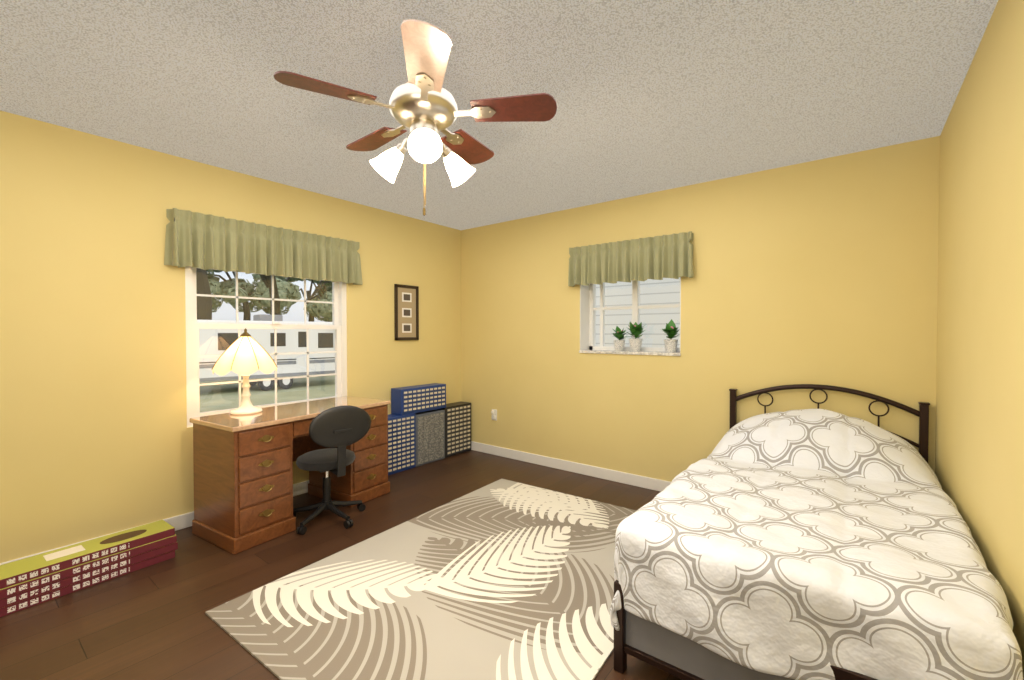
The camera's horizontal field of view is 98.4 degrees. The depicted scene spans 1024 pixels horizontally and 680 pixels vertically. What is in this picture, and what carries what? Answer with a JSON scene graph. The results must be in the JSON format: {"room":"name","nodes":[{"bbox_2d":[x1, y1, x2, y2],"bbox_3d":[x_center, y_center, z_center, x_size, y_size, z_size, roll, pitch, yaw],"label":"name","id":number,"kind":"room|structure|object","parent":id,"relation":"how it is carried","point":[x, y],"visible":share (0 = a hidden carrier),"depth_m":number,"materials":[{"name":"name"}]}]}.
{"room":"bedroom","nodes":[
{"label":"bedroom","id":0,"kind":"room"},
{"bbox_2d":[0,110,460,562],"bbox_3d":[-2.085,0.021,3.137,0.140,2.440,5.240,1,1,38],"label":"wall","id":1,"kind":"structure","parent":0,"point":[96,436],"depth_m":2.66,"materials":[{"name":"paint"}]},
{"bbox_2d":[0,480,308,564],"bbox_3d":[-2.067,1.195,3.053,0.014,0.095,4.900,1,1,38],"label":"baseboard","id":2,"kind":"structure","parent":1,"relation":"attached to","point":[181,521],"depth_m":2.91,"materials":[{"name":"white paint"}]},
{"bbox_2d":[164,208,362,284],"bbox_3d":[-1.754,-0.662,3.349,0.107,0.371,1.407,1,1,38],"label":"valance","id":3,"kind":"object","parent":1,"relation":"attached to","point":[199,240],"visible":1,"depth_m":3.20,"materials":[{"name":"fabric"}]},
{"bbox_2d":[185,266,346,427],"bbox_3d":[-1.847,-0.104,3.431,0.103,1.360,1.180,1,1,38],"label":"window","id":4,"kind":"structure","parent":1,"relation":"in","point":[338,302],"depth_m":3.36,"materials":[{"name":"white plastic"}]},
{"bbox_2d":[394,284,418,339],"bbox_3d":[-1.034,-0.268,4.352,0.021,0.540,0.285,1,1,38],"label":"picture frame","id":5,"kind":"object","parent":1,"relation":"attached to","point":[406,312],"visible":1,"depth_m":4.35,"materials":[{"name":"brown"}]},
{"bbox_2d":[0,450,681,679],"bbox_3d":[-0.509,1.310,1.909,4.480,0.100,5.600,1,1,38],"label":"floor","id":6,"kind":"structure","parent":0,"point":[154,622],"depth_m":2.17,"materials":[{"name":"brown wood"}]},
{"bbox_2d":[0,520,177,616],"bbox_3d":[-2.362,1.171,2.104,0.203,0.172,1.232,1,1,35],"label":"boxes","id":7,"kind":"object","parent":6,"relation":"on","point":[28,582],"visible":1,"depth_m":2.24,"materials":[{"name":"multicoloured"}]},
{"bbox_2d":[189,396,390,553],"bbox_3d":[-1.517,0.867,3.204,0.548,0.745,1.204,1,1,32],"label":"desk","id":8,"kind":"object","parent":6,"relation":"on","point":[243,481],"visible":0.79,"depth_m":2.78,"materials":[{"name":"brown wood"}]},
{"bbox_2d":[212,328,276,414],"bbox_3d":[-1.817,0.208,3.021,0.408,0.577,0.408,1,1,38],"label":"lamp","id":9,"kind":"object","parent":8,"relation":"on","point":[245,354],"visible":1,"depth_m":2.94,"materials":[{"name":"white glass"}]},
{"bbox_2d":[293,405,370,534],"bbox_3d":[-1.259,0.831,3.053,0.503,0.820,0.545,-1,1,-43],"label":"office chair","id":10,"kind":"object","parent":6,"relation":"on","point":[336,431],"visible":0.98,"depth_m":2.89,"materials":[{"name":"black fabric"}]},
{"bbox_2d":[388,413,415,474],"bbox_3d":[-1.104,0.965,4.136,0.168,0.520,0.398,1,1,38],"label":"organizer","id":11,"kind":"object","parent":6,"relation":"on","point":[402,443],"visible":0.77,"depth_m":4.11,"materials":[{"name":"blue plastic"}]},
{"bbox_2d":[391,383,445,415],"bbox_3d":[-0.911,0.578,4.380,0.168,0.243,0.570,1,1,38],"label":"organizer","id":12,"kind":"object","parent":11,"relation":"on","point":[406,400],"visible":1,"depth_m":4.26,"materials":[{"name":"blue plastic"}]},
{"bbox_2d":[205,479,636,679],"bbox_3d":[-0.088,1.246,2.493,1.620,0.009,2.280,1,1,35],"label":"rug","id":13,"kind":"object","parent":6,"relation":"on","point":[502,579],"visible":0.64,"depth_m":2.11,"materials":[{"name":"beige carpet"}]},
{"bbox_2d":[415,409,444,466],"bbox_3d":[-0.863,0.970,4.447,0.168,0.500,0.380,1,1,38],"label":"organizer","id":14,"kind":"object","parent":6,"relation":"on","point":[430,436],"visible":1,"depth_m":4.39,"materials":[{"name":"grey"}]},
{"bbox_2d":[440,401,470,457],"bbox_3d":[-0.624,0.953,4.755,0.168,0.525,0.392,1,1,38],"label":"organizer","id":15,"kind":"object","parent":6,"relation":"on","point":[457,427],"visible":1,"depth_m":4.69,"materials":[{"name":"black plastic"}]},
{"bbox_2d":[610,384,1022,679],"bbox_3d":[1.407,0.781,2.139,1.112,0.951,2.046,1,1,38],"label":"bed","id":16,"kind":"object","parent":6,"relation":"on","point":[813,544],"visible":1,"depth_m":1.53,"materials":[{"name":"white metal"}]},
{"bbox_2d":[0,0,997,229],"bbox_3d":[-0.509,-1.230,1.869,4.480,0.100,5.600,1,1,38],"label":"ceiling","id":17,"kind":"structure","parent":0,"point":[650,96],"depth_m":2.04,"materials":[{"name":"white paint"}]},
{"bbox_2d":[274,19,556,215],"bbox_3d":[-0.375,-0.840,1.815,1.003,0.675,1.026,1,1,38],"label":"fan","id":18,"kind":"object","parent":17,"relation":"hanging from","point":[422,106],"visible":1,"depth_m":1.70,"materials":[{"name":"brown wood"}]},
{"bbox_2d":[461,136,939,481],"bbox_3d":[1.035,0.009,3.880,3.880,2.440,0.240,1,1,38],"label":"wall","id":19,"kind":"structure","parent":0,"point":[822,271],"depth_m":3.30,"materials":[{"name":"paint"}]},
{"bbox_2d":[491,409,496,420],"bbox_3d":[-0.199,0.792,4.668,0.070,0.116,0.044,1,1,38],"label":"electrical outlet","id":20,"kind":"object","parent":19,"relation":"attached to","point":[494,414],"visible":1,"depth_m":4.66,"materials":[{"name":"white plastic"}]},
{"bbox_2d":[471,441,670,491],"bbox_3d":[0.953,1.183,3.801,3.810,0.095,0.014,1,1,38],"label":"baseboard","id":21,"kind":"structure","parent":19,"relation":"attached to","point":[603,473],"depth_m":4.07,"materials":[{"name":"white paint"}]},
{"bbox_2d":[579,350,680,355],"bbox_3d":[1.026,0.110,3.837,0.908,0.024,0.182,1,1,38],"label":"sill","id":22,"kind":"structure","parent":19,"relation":"attached to","point":[634,353],"depth_m":3.77,"materials":[{"name":"stone"}]},
{"bbox_2d":[612,326,626,350],"bbox_3d":[0.949,-0.016,3.893,0.181,0.225,0.196,1,1,38],"label":"plant","id":23,"kind":"object","parent":22,"relation":"on","point":[620,342],"visible":1,"depth_m":3.86,"materials":[{"name":"green plant"}]},
{"bbox_2d":[626,322,644,351],"bbox_3d":[1.057,-0.034,3.808,0.196,0.262,0.176,1,1,38],"label":"plant","id":24,"kind":"object","parent":22,"relation":"on","point":[636,329],"visible":1,"depth_m":3.77,"materials":[{"name":"green plant"}]},
{"bbox_2d":[662,319,679,351],"bbox_3d":[1.301,-0.036,3.618,0.177,0.274,0.204,1,1,38],"label":"plant","id":25,"kind":"object","parent":22,"relation":"on","point":[670,330],"visible":1,"depth_m":3.59,"materials":[{"name":"green plant"}]},
{"bbox_2d":[580,277,680,352],"bbox_3d":[1.050,-0.306,3.862,0.900,0.830,0.239,1,1,38],"label":"window","id":26,"kind":"structure","parent":19,"relation":"in","point":[635,307],"depth_m":4.07,"materials":[{"name":"white plastic"}]},
{"bbox_2d":[568,231,693,286],"bbox_3d":[0.943,-0.658,3.719,1.130,0.351,0.107,1,1,38],"label":"valance","id":27,"kind":"object","parent":19,"relation":"attached to","point":[657,257],"visible":1,"depth_m":3.66,"materials":[{"name":"fabric"}]},
{"bbox_2d":[935,0,1023,679],"bbox_3d":[1.075,0.059,0.686,0.100,2.440,5.240,1,1,38],"label":"wall","id":28,"kind":"structure","parent":0,"point":[979,455],"depth_m":1.61,"materials":[{"name":"paint"}]},
{"label":"outside","id":29,"kind":"structure","parent":0,"visible":0},
{"bbox_2d":[199,375,334,411],"bbox_3d":[-9.298,1.654,18.226,150.000,0.100,140.000,1,1,38],"label":"ground","id":30,"kind":"structure","parent":29,"point":[262,397],"depth_m":13.83,"materials":[{"name":"green plant"}]},
{"bbox_2d":[196,268,211,319],"bbox_3d":[-12.260,-3.443,19.158,10.519,10.100,7.200,1,1,38],"label":"tree","id":31,"kind":"object","parent":30,"relation":"on","point":[199,277],"depth_m":18.13,"materials":[{"name":"green plant"}]},
{"bbox_2d":[206,269,292,320],"bbox_3d":[-25.305,-4.158,40.173,8.365,10.866,8.759,1,1,38],"label":"tree","id":32,"kind":"object","parent":30,"relation":"on","point":[242,294],"depth_m":40.08,"materials":[{"name":"green plant"}]},
{"bbox_2d":[215,274,308,311],"bbox_3d":[-24.831,-4.209,45.982,7.256,10.783,11.753,0,1,-3],"label":"tree","id":33,"kind":"object","parent":30,"relation":"on","point":[263,287],"depth_m":41.91,"materials":[{"name":"green plant"}]},
{"bbox_2d":[197,314,334,390],"bbox_3d":[-8.155,0.384,15.662,5.544,2.517,2.174,-1,1,-44],"label":"rv","id":34,"kind":"object","parent":30,"relation":"on","point":[265,340],"depth_m":14.69,"materials":[{"name":"white metal"}]},
{"bbox_2d":[259,274,279,314],"bbox_3d":[-14.512,-3.660,25.607,8.315,10.323,7.653,1,1,38],"label":"tree","id":35,"kind":"object","parent":30,"relation":"on","point":[268,284],"depth_m":25.21,"materials":[{"name":"green plant"}]},
{"bbox_2d":[289,279,331,321],"bbox_3d":[-22.743,-4.143,50.192,9.062,10.519,11.368,1,1,38],"label":"tree","id":36,"kind":"object","parent":30,"relation":"on","point":[321,311],"depth_m":48.16,"materials":[{"name":"green plant"}]},
{"bbox_2d":[293,279,331,321],"bbox_3d":[-23.991,-4.985,53.285,10.191,12.106,11.138,1,1,38],"label":"tree","id":37,"kind":"object","parent":30,"relation":"on","point":[325,292],"depth_m":53.31,"materials":[{"name":"green plant"}]},
{"bbox_2d":[596,277,679,347],"bbox_3d":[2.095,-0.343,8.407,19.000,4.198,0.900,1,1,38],"label":"neighbor house","id":38,"kind":"structure","parent":30,"relation":"on","point":[662,312],"depth_m":7.97,"materials":[{"name":"white"}]}
]}

